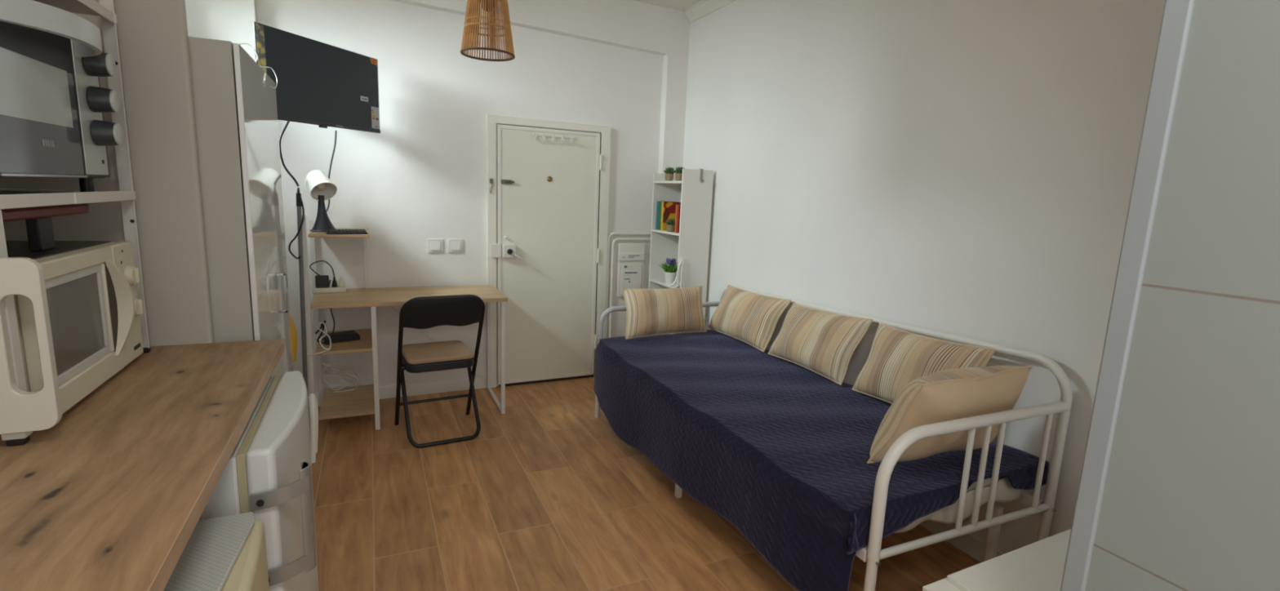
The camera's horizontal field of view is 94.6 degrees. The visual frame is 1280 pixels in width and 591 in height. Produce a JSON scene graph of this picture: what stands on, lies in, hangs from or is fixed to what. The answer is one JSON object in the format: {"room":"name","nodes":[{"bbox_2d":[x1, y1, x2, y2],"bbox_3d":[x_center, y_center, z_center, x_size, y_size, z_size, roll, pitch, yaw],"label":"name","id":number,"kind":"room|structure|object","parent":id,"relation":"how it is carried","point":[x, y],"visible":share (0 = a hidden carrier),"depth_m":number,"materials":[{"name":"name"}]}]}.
{"room":"studio apartment","nodes":[
{"label":"studio apartment","id":0,"kind":"room"},
{"bbox_2d":[0,0,213,346],"bbox_3d":[-1.820,-0.372,1.971,0.578,2.920,0.045,-2,11,-24],"label":"wall","id":1,"kind":"structure","parent":0,"point":[153,34],"depth_m":2.00,"materials":[{"name":"grey paint"}]},
{"bbox_2d":[185,0,689,393],"bbox_3d":[-1.228,-0.747,4.225,3.900,2.940,0.200,-3,11,-26],"label":"wall","id":2,"kind":"structure","parent":0,"point":[620,65],"depth_m":4.11,"materials":[{"name":"white paint"}]},
{"bbox_2d":[252,21,380,133],"bbox_3d":[-1.938,-1.191,3.354,0.383,0.466,0.876,5,10,15],"label":"television","id":3,"kind":"object","parent":2,"relation":"attached to","point":[324,85],"visible":0.89,"depth_m":3.26,"materials":[{"name":"black plastic"}]},
{"bbox_2d":[279,120,304,258],"bbox_3d":[-1.904,-0.587,3.219,0.085,0.764,0.184,-6,13,-40],"label":"cable","id":4,"kind":"object","parent":3,"relation":"hanging from","point":[287,122],"visible":0.93,"depth_m":3.19,"materials":[{"name":"black plastic"}]},
{"bbox_2d":[325,130,337,211],"bbox_3d":[-1.907,-0.699,3.591,0.144,0.598,0.107,9,12,33],"label":"cable","id":5,"kind":"object","parent":3,"relation":"hanging from","point":[335,132],"visible":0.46,"depth_m":3.61,"materials":[{"name":"plastic"}]},
{"bbox_2d":[307,375,487,405],"bbox_3d":[-1.762,0.683,4.204,1.350,0.090,0.014,-3,11,-26],"label":"baseboard","id":6,"kind":"structure","parent":2,"relation":"attached to","point":[462,384],"depth_m":4.32,"materials":[{"name":"beige paint"}]},
{"bbox_2d":[427,238,443,253],"bbox_3d":[-1.441,-0.350,4.161,0.104,0.100,0.019,-3,11,-26],"label":"wall switch","id":7,"kind":"object","parent":2,"relation":"attached to","point":[434,245],"visible":1,"depth_m":4.16,"materials":[{"name":"plastic"}]},
{"bbox_2d":[448,238,462,253],"bbox_3d":[-1.317,-0.355,4.222,0.104,0.100,0.019,-3,11,-26],"label":"wall switch","id":8,"kind":"object","parent":2,"relation":"attached to","point":[455,245],"visible":1,"depth_m":4.22,"materials":[{"name":"plastic"}]},
{"bbox_2d":[485,113,611,387],"bbox_3d":[-0.690,-0.305,4.526,0.949,2.012,0.051,-3,11,-26],"label":"door frame","id":9,"kind":"structure","parent":2,"relation":"attached to","point":[493,250],"depth_m":4.42,"materials":[{"name":"beige paint"}]},
{"bbox_2d":[496,124,602,386],"bbox_3d":[-0.674,-0.266,4.495,0.800,1.943,0.134,-3,11,-26],"label":"door","id":10,"kind":"structure","parent":2,"relation":"in","point":[548,190],"depth_m":4.51,"materials":[{"name":"beige paint"}]},
{"bbox_2d":[604,231,650,337],"bbox_3d":[-0.093,0.060,4.902,0.432,1.172,0.029,-3,11,-26],"label":"conduit","id":11,"kind":"object","parent":2,"relation":"attached to","point":[611,234],"visible":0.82,"depth_m":4.78,"materials":[{"name":"beige paint"}]},
{"bbox_2d":[608,237,650,337],"bbox_3d":[-0.076,0.081,4.915,0.390,1.128,0.029,-3,11,-26],"label":"conduit","id":12,"kind":"object","parent":2,"relation":"attached to","point":[611,282],"visible":0.8,"depth_m":4.80,"materials":[{"name":"beige paint"}]},
{"bbox_2d":[616,243,644,297],"bbox_3d":[-0.078,-0.209,4.853,0.245,0.440,0.043,-3,11,-26],"label":"box","id":13,"kind":"object","parent":2,"relation":"attached to","point":[631,256],"visible":0.91,"depth_m":4.83,"materials":[{"name":"beige paint"}]},
{"bbox_2d":[308,375,981,590],"bbox_3d":[-0.123,1.248,1.868,3.670,0.100,6.220,-2,11,-24],"label":"floor","id":14,"kind":"structure","parent":0,"point":[546,496],"depth_m":2.78,"materials":[{"name":"brown wood"}]},
{"bbox_2d":[0,338,284,590],"bbox_3d":[-1.155,0.866,0.891,0.802,0.900,2.850,-2,11,-24],"label":"countertop","id":15,"kind":"structure","parent":14,"relation":"on","point":[111,496],"depth_m":1.21,"materials":[{"name":"brown wood"}]},
{"bbox_2d":[5,240,143,413],"bbox_3d":[-1.661,0.077,1.557,0.434,0.388,0.640,-2,11,-24],"label":"microwave","id":16,"kind":"object","parent":15,"relation":"on","point":[95,307],"visible":0.75,"depth_m":1.58,"materials":[{"name":"beige plastic"}]},
{"bbox_2d":[1,203,88,251],"bbox_3d":[-1.625,-0.157,1.434,0.235,0.116,0.760,-2,11,-24],"label":"stand","id":17,"kind":"object","parent":16,"relation":"on","point":[38,220],"visible":0.88,"depth_m":1.54,"materials":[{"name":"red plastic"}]},
{"bbox_2d":[0,0,151,446],"bbox_3d":[-1.656,-0.418,1.449,0.398,1.400,0.861,-2,11,-24],"label":"rack","id":18,"kind":"object","parent":15,"relation":"on","point":[10,198],"visible":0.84,"depth_m":1.77,"materials":[{"name":"white paint"}]},
{"bbox_2d":[0,257,62,434],"bbox_3d":[-1.444,0.112,1.192,0.386,0.376,0.022,-2,11,-24],"label":"chopping board","id":19,"kind":"object","parent":18,"relation":"hanging from","point":[20,411],"visible":1,"depth_m":1.25,"materials":[{"name":"white plastic"}]},
{"bbox_2d":[0,188,101,194],"bbox_3d":[-1.673,-0.260,1.494,0.384,0.006,0.800,-2,11,-24],"label":"shelf","id":20,"kind":"object","parent":18,"relation":"attached to","point":[2,191],"depth_m":1.63,"materials":[{"name":"white paint"}]},
{"bbox_2d":[0,0,123,191],"bbox_3d":[-1.573,-0.484,1.433,0.451,0.464,0.611,-2,11,-24],"label":"toaster oven","id":21,"kind":"object","parent":18,"relation":"on","point":[53,102],"visible":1,"depth_m":1.43,"materials":[{"name":"silver metal"}]},
{"bbox_2d":[33,0,101,16],"bbox_3d":[-1.651,-0.793,1.402,0.384,0.006,0.800,-2,11,-24],"label":"shelf","id":22,"kind":"object","parent":18,"relation":"attached to","point":[71,6],"depth_m":1.72,"materials":[{"name":"white paint"}]},
{"bbox_2d":[163,511,269,590],"bbox_3d":[-1.103,0.928,1.069,0.710,0.722,0.606,-2,11,-24],"label":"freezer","id":23,"kind":"object","parent":14,"relation":"on","point":[226,553],"visible":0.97,"depth_m":1.24,"materials":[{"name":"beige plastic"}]},
{"bbox_2d":[187,35,293,377],"bbox_3d":[-1.895,0.006,2.556,0.618,1.972,0.925,-2,11,-24],"label":"wardrobe","id":24,"kind":"object","parent":14,"relation":"on","point":[235,101],"visible":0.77,"depth_m":2.20,"materials":[{"name":"grey laminate"}]},
{"bbox_2d":[239,43,277,88],"bbox_3d":[-1.627,-0.972,2.481,0.036,0.119,0.638,-1,10,-18],"label":"loose wire","id":25,"kind":"object","parent":24,"relation":"on","point":[240,43],"visible":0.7,"depth_m":2.62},
{"bbox_2d":[289,314,297,362],"bbox_3d":[-1.896,0.222,3.192,0.072,0.270,0.117,-2,11,-24],"label":"hanging bag","id":26,"kind":"object","parent":24,"relation":"hanging from","point":[294,337],"visible":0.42,"depth_m":3.18,"materials":[{"name":"yellow plastic"}]},
{"bbox_2d":[199,371,319,590],"bbox_3d":[-1.302,0.747,1.704,0.702,0.848,0.712,-2,11,-24],"label":"fridge","id":27,"kind":"object","parent":14,"relation":"on","point":[268,473],"visible":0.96,"depth_m":1.51,"materials":[{"name":"white plastic"}]},
{"bbox_2d":[296,187,309,419],"bbox_3d":[-1.889,0.136,3.313,0.049,1.460,0.026,-2,11,-24],"label":"pole","id":28,"kind":"object","parent":14,"relation":"on","point":[299,206],"visible":0.87,"depth_m":3.28,"materials":[{"name":"black plastic"}]},
{"bbox_2d":[307,393,318,463],"bbox_3d":[-1.340,0.726,2.259,0.208,0.695,0.227,-2,11,-24],"label":"bin","id":29,"kind":"object","parent":14,"relation":"on","point":[313,402],"visible":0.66,"depth_m":2.24,"materials":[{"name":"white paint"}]},
{"bbox_2d":[302,214,507,430],"bbox_3d":[-1.503,0.132,3.869,1.156,1.310,0.570,-2,11,-24],"label":"desk","id":30,"kind":"object","parent":14,"relation":"on","point":[364,400],"depth_m":3.75,"materials":[{"name":"brown wood"}]},
{"bbox_2d":[306,321,331,355],"bbox_3d":[-1.868,0.251,3.440,0.100,0.179,0.128,2,10,-1],"label":"charging cable","id":31,"kind":"object","parent":30,"relation":"on","point":[324,324],"visible":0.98,"depth_m":3.47,"materials":[{"name":"white plastic"}]},
{"bbox_2d":[304,169,337,231],"bbox_3d":[-1.889,-0.561,3.506,0.182,0.360,0.146,11,13,41],"label":"desk lamp","id":32,"kind":"object","parent":30,"relation":"on","point":[322,188],"visible":0.98,"depth_m":3.50,"materials":[{"name":"grey plastic"}]},
{"bbox_2d":[315,320,329,344],"bbox_3d":[-1.911,0.226,3.558,0.082,0.159,0.044,-2,11,-24],"label":"cable","id":33,"kind":"object","parent":30,"relation":"on","point":[322,326],"visible":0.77,"depth_m":3.56,"materials":[{"name":"black plastic"}]},
{"bbox_2d":[307,227,368,237],"bbox_3d":[-1.836,-0.388,3.631,0.313,0.017,0.545,-2,11,-24],"label":"shelf","id":34,"kind":"object","parent":30,"relation":"attached to","point":[313,234],"depth_m":3.41,"materials":[{"name":"brown wood"}]},
{"bbox_2d":[321,363,359,392],"bbox_3d":[-1.986,0.544,3.927,0.227,0.200,0.067,-2,11,-24],"label":"cable tangle","id":35,"kind":"object","parent":30,"relation":"on","point":[343,371],"visible":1,"depth_m":3.92,"materials":[{"name":"white plastic"}]},
{"bbox_2d":[321,280,359,342],"bbox_3d":[-1.958,0.091,3.792,0.200,0.343,0.368,-6,12,-38],"label":"router","id":36,"kind":"object","parent":30,"relation":"on","point":[348,335],"visible":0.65,"depth_m":3.69,"materials":[{"name":"black plastic"}]},
{"bbox_2d":[315,328,372,355],"bbox_3d":[-1.864,0.289,3.744,0.303,0.020,0.540,-2,11,-24],"label":"shelf","id":37,"kind":"object","parent":30,"relation":"attached to","point":[365,343],"depth_m":3.60,"materials":[{"name":"brown wood"}]},
{"bbox_2d":[326,229,367,234],"bbox_3d":[-1.720,-0.375,3.466,0.212,0.021,0.120,-3,11,-29],"label":"keyboard","id":38,"kind":"object","parent":30,"relation":"on","point":[328,231],"visible":1,"depth_m":3.43,"materials":[{"name":"black plastic"}]},
{"bbox_2d":[319,384,374,420],"bbox_3d":[-1.880,0.680,3.811,0.303,0.020,0.540,-2,11,-24],"label":"shelf","id":39,"kind":"object","parent":30,"relation":"attached to","point":[360,401],"depth_m":3.75,"materials":[{"name":"brown wood"}]},
{"bbox_2d":[394,294,484,448],"bbox_3d":[-1.227,0.405,3.594,0.476,0.898,0.525,-3,11,-30],"label":"folding chair","id":40,"kind":"object","parent":14,"relation":"on","point":[424,312],"visible":0.93,"depth_m":3.42,"materials":[{"name":"black paint"}]},
{"bbox_2d":[402,340,473,364],"bbox_3d":[-1.254,0.346,3.636,0.384,0.029,0.385,-3,11,-29],"label":"seat cushion","id":41,"kind":"object","parent":40,"relation":"on","point":[451,350],"visible":0.87,"depth_m":3.57,"materials":[{"name":"beige fabric"}]},
{"bbox_2d":[648,168,713,334],"bbox_3d":[0.292,-0.129,4.673,0.255,1.692,0.500,-2,11,-24],"label":"bookcase","id":42,"kind":"object","parent":14,"relation":"on","point":[691,243],"visible":0.38,"depth_m":4.43,"materials":[{"name":"white paint"}]},
{"bbox_2d":[655,200,662,229],"bbox_3d":[0.212,-0.645,4.766,0.160,0.225,0.034,-2,11,-24],"label":"book","id":43,"kind":"object","parent":42,"relation":"on","point":[657,208],"visible":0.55,"depth_m":4.73,"materials":[{"name":"paper"}]},
{"bbox_2d":[658,257,677,284],"bbox_3d":[0.240,-0.193,4.622,0.172,0.195,0.171,8,11,29],"label":"plant","id":44,"kind":"object","parent":42,"relation":"on","point":[670,273],"visible":0.95,"depth_m":4.59,"materials":[{"name":"green plant"}]},
{"bbox_2d":[663,167,674,180],"bbox_3d":[0.229,-0.938,4.562,0.094,0.103,0.095,-2,11,-24],"label":"succulent","id":45,"kind":"object","parent":42,"relation":"on","point":[668,172],"visible":0.98,"depth_m":4.54,"materials":[{"name":"plant"}]},
{"bbox_2d":[665,173,673,180],"bbox_3d":[0.226,-0.914,4.566,0.069,0.054,0.069,-2,11,-24],"label":"pot","id":46,"kind":"object","parent":45,"relation":"on","point":[668,176],"depth_m":4.54,"materials":[{"name":"wicker"}]},
{"bbox_2d":[657,200,679,230],"bbox_3d":[0.230,-0.638,4.726,0.160,0.225,0.046,-2,11,-24],"label":"book","id":47,"kind":"object","parent":42,"relation":"on","point":[660,202],"visible":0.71,"depth_m":4.69,"materials":[{"name":"paper"}]},
{"bbox_2d":[665,217,675,231],"bbox_3d":[0.241,-0.543,4.543,0.094,0.098,0.095,-2,11,-24],"label":"succulent","id":48,"kind":"object","parent":42,"relation":"on","point":[670,226],"visible":0.96,"depth_m":4.52,"materials":[{"name":"plant"}]},
{"bbox_2d":[666,224,675,231],"bbox_3d":[0.239,-0.519,4.547,0.073,0.049,0.073,-2,11,-24],"label":"pot","id":49,"kind":"object","parent":48,"relation":"on","point":[671,228],"depth_m":4.52,"materials":[{"name":"wicker"}]},
{"bbox_2d":[660,201,680,230],"bbox_3d":[0.250,-0.629,4.689,0.165,0.222,0.035,-2,11,-24],"label":"book","id":50,"kind":"object","parent":42,"relation":"on","point":[668,209],"visible":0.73,"depth_m":4.66,"materials":[{"name":"paper"}]},
{"bbox_2d":[674,204,677,232],"bbox_3d":[0.344,-0.582,4.479,0.160,0.208,0.024,-2,11,-24],"label":"book","id":51,"kind":"object","parent":42,"relation":"on","point":[676,214],"visible":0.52,"depth_m":4.44,"materials":[{"name":"paper"}]},
{"bbox_2d":[669,257,685,288],"bbox_3d":[0.280,-0.153,4.374,0.122,0.260,0.028,-1,10,-18],"label":"figurine","id":52,"kind":"object","parent":42,"relation":"hanging from","point":[682,261],"visible":0.92,"depth_m":4.37,"materials":[{"name":"white ceramic"}]},
{"bbox_2d":[675,204,680,232],"bbox_3d":[0.356,-0.576,4.454,0.160,0.205,0.026,-2,11,-24],"label":"book","id":53,"kind":"object","parent":42,"relation":"on","point":[678,206],"visible":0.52,"depth_m":4.42,"materials":[{"name":"paper"}]},
{"bbox_2d":[673,166,684,180],"bbox_3d":[0.299,-0.913,4.432,0.094,0.103,0.095,-2,11,-24],"label":"succulent","id":54,"kind":"object","parent":42,"relation":"on","point":[678,172],"visible":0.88,"depth_m":4.41,"materials":[{"name":"plant"}]},
{"bbox_2d":[675,173,682,180],"bbox_3d":[0.297,-0.889,4.436,0.069,0.054,0.069,-2,11,-24],"label":"pot","id":55,"kind":"object","parent":54,"relation":"on","point":[678,176],"depth_m":4.41,"materials":[{"name":"wicker"}]},
{"bbox_2d":[699,168,703,182],"bbox_3d":[0.453,-0.875,4.317,0.018,0.099,0.057,-2,11,-24],"label":"hook","id":56,"kind":"object","parent":42,"relation":"hanging from","point":[701,170],"visible":1,"depth_m":4.32,"materials":[{"name":"metal"}]},
{"bbox_2d":[595,286,1072,590],"bbox_3d":[0.636,0.531,3.059,0.960,0.968,2.384,-2,11,-24],"label":"daybed","id":57,"kind":"object","parent":14,"relation":"on","point":[873,553],"visible":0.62,"depth_m":2.06,"materials":[{"name":"white paint"}]},
{"bbox_2d":[966,475,1005,492],"bbox_3d":[0.639,0.538,3.083,0.830,0.114,2.230,-2,11,-24],"label":"mattress","id":58,"kind":"object","parent":57,"relation":"on","point":[987,482],"visible":0.02,"depth_m":2.15,"materials":[{"name":"white fabric"}]},
{"bbox_2d":[594,329,1048,590],"bbox_3d":[0.588,0.677,3.068,1.077,0.466,2.323,-2,11,-24],"label":"quilt","id":59,"kind":"object","parent":58,"relation":"on","point":[777,448],"visible":0.9,"depth_m":2.46,"materials":[{"name":"blue fabric"}]},
{"bbox_2d":[622,285,706,339],"bbox_3d":[0.173,0.108,3.936,0.622,0.311,0.167,-2,11,-24],"label":"cushion","id":60,"kind":"object","parent":59,"relation":"on","point":[650,312],"visible":1,"depth_m":3.88,"materials":[{"name":"fabric"}]},
{"bbox_2d":[707,284,791,352],"bbox_3d":[0.667,0.131,3.817,0.142,0.338,0.766,-2,11,-24],"label":"cushion","id":61,"kind":"object","parent":59,"relation":"on","point":[752,318],"visible":1,"depth_m":3.70,"materials":[{"name":"fabric"}]},
{"bbox_2d":[768,302,872,385],"bbox_3d":[0.938,0.235,3.219,0.148,0.357,0.696,-2,11,-24],"label":"cushion","id":62,"kind":"object","parent":59,"relation":"on","point":[823,343],"visible":1,"depth_m":3.10,"materials":[{"name":"fabric"}]},
{"bbox_2d":[851,323,995,404],"bbox_3d":[1.217,0.341,2.625,0.136,0.371,0.646,-2,11,-24],"label":"cushion","id":63,"kind":"object","parent":59,"relation":"on","point":[896,357],"visible":0.73,"depth_m":2.63,"materials":[{"name":"fabric"}]},
{"bbox_2d":[866,365,1032,463],"bbox_3d":[1.119,0.427,2.160,0.596,0.358,0.257,-2,11,-24],"label":"cushion","id":64,"kind":"object","parent":59,"relation":"on","point":[949,394],"visible":0.86,"depth_m":2.05,"materials":[{"name":"fabric"}]},
{"bbox_2d":[894,476,1022,533],"bbox_3d":[1.089,0.749,2.073,0.780,0.138,0.013,-2,11,-24],"label":"sheet","id":65,"kind":"object","parent":58,"relation":"hanging from","point":[1005,493],"visible":0.46,"depth_m":2.11,"materials":[{"name":"white fabric"}]},
{"bbox_2d":[922,528,1071,590],"bbox_3d":[1.256,1.001,1.609,1.075,0.542,0.405,-2,11,-24],"label":"table","id":66,"kind":"object","parent":14,"relation":"on","point":[1038,566],"visible":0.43,"depth_m":1.55,"materials":[{"name":"white paint"}]},
{"bbox_2d":[631,0,701,10],"bbox_3d":[-0.004,-1.726,1.356,3.670,0.100,6.220,-2,11,-24],"label":"ceiling","id":67,"kind":"structure","parent":0,"point":[682,5],"depth_m":4.44,"materials":[{"name":"paint"}]},
{"bbox_2d":[460,0,515,61],"bbox_3d":[-0.608,-1.422,2.354,0.219,0.884,0.219,-2,11,-24],"label":"pendant lamp","id":68,"kind":"object","parent":67,"relation":"hanging from","point":[473,11],"visible":1,"depth_m":2.35,"materials":[{"name":"wicker"}]},
{"bbox_2d":[682,0,1164,553],"bbox_3d":[1.562,-0.301,2.348,0.100,2.920,6.220,-2,11,-24],"label":"wall","id":69,"kind":"structure","parent":0,"point":[966,168],"depth_m":2.65,"materials":[{"name":"white paint"}]},
{"bbox_2d":[683,0,735,22],"bbox_3d":[1.594,-1.674,1.956,0.070,0.080,5.960,-2,11,-24],"label":"trim","id":70,"kind":"structure","parent":69,"relation":"attached to","point":[702,8],"depth_m":4.39,"materials":[{"name":"paint"}]},
{"bbox_2d":[919,520,1004,562],"bbox_3d":[1.066,0.934,3.406,0.014,0.090,3.700,-2,11,-24],"label":"baseboard","id":71,"kind":"structure","parent":69,"relation":"attached to","point":[968,544],"depth_m":2.60,"materials":[{"name":"beige paint"}]},
{"bbox_2d":[1084,0,1279,590],"bbox_3d":[1.276,0.090,0.010,0.114,2.920,2.136,-2,11,-24],"label":"door","id":72,"kind":"structure","parent":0,"point":[1190,501],"depth_m":0.86,"materials":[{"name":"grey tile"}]},
{"bbox_2d":[1060,0,1195,590],"bbox_3d":[0.839,-0.091,0.960,0.125,2.920,0.036,-2,11,-24],"label":"trim","id":73,"kind":"structure","parent":72,"relation":"attached to","point":[1177,14],"depth_m":0.94,"materials":[{"name":"white metal"}]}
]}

